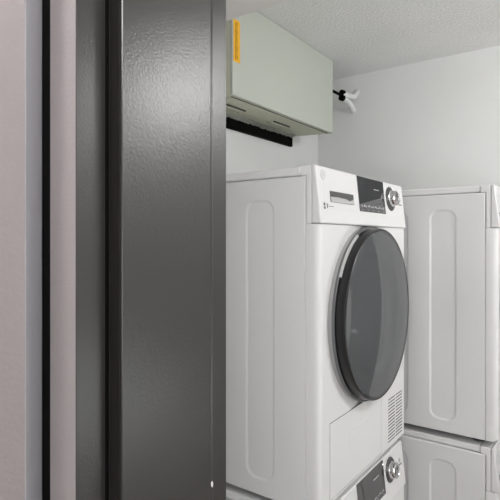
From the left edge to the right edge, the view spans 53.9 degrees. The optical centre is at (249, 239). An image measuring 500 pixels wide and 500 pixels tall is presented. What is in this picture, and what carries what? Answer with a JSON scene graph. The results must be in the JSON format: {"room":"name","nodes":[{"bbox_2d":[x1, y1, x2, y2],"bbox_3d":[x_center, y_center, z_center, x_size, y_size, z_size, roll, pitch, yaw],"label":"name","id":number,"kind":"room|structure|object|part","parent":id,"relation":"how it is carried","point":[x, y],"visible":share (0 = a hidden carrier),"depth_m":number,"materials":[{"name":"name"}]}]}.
{"room":"laundry","nodes":[
{"label":"laundry","id":0,"kind":"room"},
{"bbox_2d":[226,128,317,173],"bbox_3d":[-0.195,0.330,2.025,0.100,2.400,1.816,0,0,36],"label":"wall","id":1,"kind":"structure","parent":0,"point":[244,152],"depth_m":2.30,"materials":[{"name":"paint"}]},
{"bbox_2d":[226,11,359,146],"bbox_3d":[0.174,-0.669,2.238,0.246,0.398,1.082,0,0,36],"label":"air conditioner","id":2,"kind":"object","parent":1,"relation":"attached to","point":[279,88],"visible":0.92,"depth_m":2.04,"materials":[{"name":"plastic"}]},
{"bbox_2d":[235,25,237,59],"bbox_3d":[-0.048,-0.710,1.758,0.001,0.130,0.015,0,0,36],"label":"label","id":3,"kind":"object","parent":2,"relation":"attached to","point":[236,26],"depth_m":1.76,"materials":[{"name":"yellow paper"}]},
{"bbox_3d":[-0.011,-0.499,2.179,0.014,0.059,0.749,0,0,36],"label":"mounting plate","id":4,"kind":"part","parent":2,"relation":"part of","materials":[{"name":"black rubber"}]},
{"bbox_3d":[0.074,-0.690,2.129,0.211,0.348,0.784,0,0,36],"label":"casing","id":5,"kind":"part","parent":2,"relation":"part of","materials":[{"name":"plastic"}]},
{"bbox_2d":[257,0,499,79],"bbox_3d":[0.865,-0.920,1.319,2.645,0.100,1.916,0,0,36],"label":"ceiling","id":6,"kind":"structure","parent":0,"point":[359,37],"depth_m":2.02,"materials":[{"name":"white paint"}]},
{"bbox_2d":[318,45,499,189],"bbox_3d":[1.398,0.330,2.055,2.645,2.400,0.100,0,0,36],"label":"wall","id":7,"kind":"structure","parent":0,"point":[434,123],"depth_m":2.39,"materials":[{"name":"paint"}]},
{"bbox_3d":[-0.052,1.580,0.738,3.450,0.100,3.934,0,0,36],"label":"floor","id":8,"kind":"structure","parent":0,"visible":0},
{"bbox_2d":[226,440,404,499],"bbox_3d":[0.123,1.106,1.581,0.653,0.848,0.612,0,0,36],"label":"washing machine","id":9,"kind":"object","parent":8,"relation":"on","point":[384,479],"visible":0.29,"depth_m":1.49,"materials":[{"name":"metal"}]},
{"bbox_3d":[0.080,0.695,1.613,0.546,0.023,0.604,0,0,36],"label":"lid","id":10,"kind":"part","parent":9,"relation":"part of","materials":[{"name":"white plastic"}]},
{"bbox_2d":[226,164,408,499],"bbox_3d":[0.123,0.250,1.581,0.653,0.864,0.612,0,0,36],"label":"dryer","id":11,"kind":"object","parent":9,"relation":"on","point":[317,294],"visible":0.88,"depth_m":1.27,"materials":[{"name":"metal"}]},
{"bbox_3d":[0.080,-0.170,1.613,0.546,0.023,0.604,0,0,36],"label":"lid","id":12,"kind":"part","parent":11,"relation":"part of","materials":[{"name":"white plastic"}]},
{"bbox_3d":[0.236,-0.123,1.279,0.012,0.093,0.198,0,0,36],"label":"drawer","id":13,"kind":"part","parent":11,"relation":"part of","materials":[{"name":"white plastic"}]},
{"bbox_3d":[0.260,0.040,1.290,0.008,0.111,0.114,0,0,36],"label":"door handle","id":14,"kind":"part","parent":11,"relation":"part of","materials":[{"name":"grey plastic"}]},
{"bbox_3d":[0.346,0.210,1.430,0.017,0.500,0.500,0,0,36],"label":"door","id":15,"kind":"part","parent":11,"relation":"part of","materials":[{"name":"grey glass"}]},
{"bbox_3d":[0.330,0.311,1.432,0.037,0.699,0.612,0,0,36],"label":"panel","id":16,"kind":"part","parent":11,"relation":"part of","materials":[{"name":"white plastic"}]},
{"bbox_3d":[0.338,-0.111,1.426,0.026,0.142,0.612,0,0,36],"label":"control panel","id":17,"kind":"part","parent":11,"relation":"part of","materials":[{"name":"white plastic"}]},
{"bbox_3d":[0.384,0.210,1.402,0.020,0.475,0.475,0,0,36],"label":"door glass","id":18,"kind":"part","parent":11,"relation":"part of","materials":[{"name":"grey glass"}]},
{"bbox_3d":[0.236,0.741,1.279,0.012,0.093,0.198,0,0,36],"label":"detergent drawer","id":19,"kind":"part","parent":9,"relation":"part of","materials":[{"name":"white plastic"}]},
{"bbox_3d":[0.338,0.753,1.426,0.026,0.142,0.612,0,0,36],"label":"control panel","id":20,"kind":"part","parent":9,"relation":"part of","materials":[{"name":"white plastic"}]},
{"bbox_3d":[0.330,1.175,1.432,0.037,0.699,0.612,0,0,36],"label":"panel","id":21,"kind":"part","parent":9,"relation":"part of","materials":[{"name":"white plastic"}]},
{"bbox_2d":[397,423,499,499],"bbox_3d":[0.763,1.106,2.006,0.653,0.848,0.612,0,0,36],"label":"washing machine","id":22,"kind":"object","parent":8,"relation":"on","point":[438,465],"visible":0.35,"depth_m":1.69,"materials":[{"name":"metal"}]},
{"bbox_3d":[0.720,0.695,2.037,0.546,0.023,0.604,0,0,36],"label":"lid","id":23,"kind":"part","parent":22,"relation":"part of","materials":[{"name":"white plastic"}]},
{"bbox_2d":[402,184,499,441],"bbox_3d":[0.763,0.250,2.006,0.653,0.864,0.612,0,0,36],"label":"dryer","id":24,"kind":"object","parent":22,"relation":"on","point":[452,234],"visible":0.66,"depth_m":1.68,"materials":[{"name":"metal"}]},
{"bbox_3d":[0.720,-0.170,2.037,0.546,0.023,0.604,0,0,36],"label":"lid","id":25,"kind":"part","parent":24,"relation":"part of","materials":[{"name":"white plastic"}]},
{"bbox_3d":[0.970,0.311,1.856,0.037,0.699,0.612,0,0,36],"label":"panel","id":26,"kind":"part","parent":24,"relation":"part of","materials":[{"name":"white plastic"}]},
{"bbox_3d":[0.978,-0.111,1.850,0.026,0.142,0.612,0,0,36],"label":"control panel","id":27,"kind":"part","parent":24,"relation":"part of","materials":[{"name":"white plastic"}]},
{"bbox_3d":[0.876,-0.123,1.703,0.012,0.093,0.198,0,0,36],"label":"drawer","id":28,"kind":"part","parent":24,"relation":"part of","materials":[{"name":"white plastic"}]},
{"bbox_3d":[0.970,1.175,1.856,0.037,0.699,0.612,0,0,36],"label":"panel","id":29,"kind":"part","parent":22,"relation":"part of","materials":[{"name":"white plastic"}]},
{"bbox_3d":[0.978,0.753,1.850,0.026,0.142,0.612,0,0,36],"label":"control panel","id":30,"kind":"part","parent":22,"relation":"part of","materials":[{"name":"white plastic"}]},
{"bbox_3d":[0.876,0.741,1.703,0.012,0.093,0.198,0,0,36],"label":"detergent drawer","id":31,"kind":"part","parent":22,"relation":"part of","materials":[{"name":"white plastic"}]},
{"bbox_3d":[-0.141,0.330,0.701,3.350,2.400,0.266,0,0,36],"label":"wall","id":32,"kind":"structure","parent":0,"visible":0},
{"bbox_2d":[0,0,41,499],"bbox_3d":[-0.723,0.496,0.563,0.930,2.052,0.100,0,0,0],"label":"door","id":33,"kind":"structure","parent":32,"relation":"in","point":[20,20],"depth_m":0.56,"materials":[{"name":"beige paint"}]},
{"bbox_2d":[42,0,225,499],"bbox_3d":[0.276,0.448,0.399,1.124,2.164,0.280,0,0,36],"label":"trim","id":34,"kind":"structure","parent":32,"relation":"attached to","point":[134,91],"depth_m":0.61,"materials":[{"name":"paint"}]},
{"bbox_2d":[226,0,287,20],"bbox_3d":[0.414,-0.718,0.696,2.445,0.305,0.377,0,0,36],"label":"trim","id":35,"kind":"structure","parent":32,"relation":"attached to","point":[234,8],"depth_m":1.19,"materials":[{"name":"paint"}]}
]}

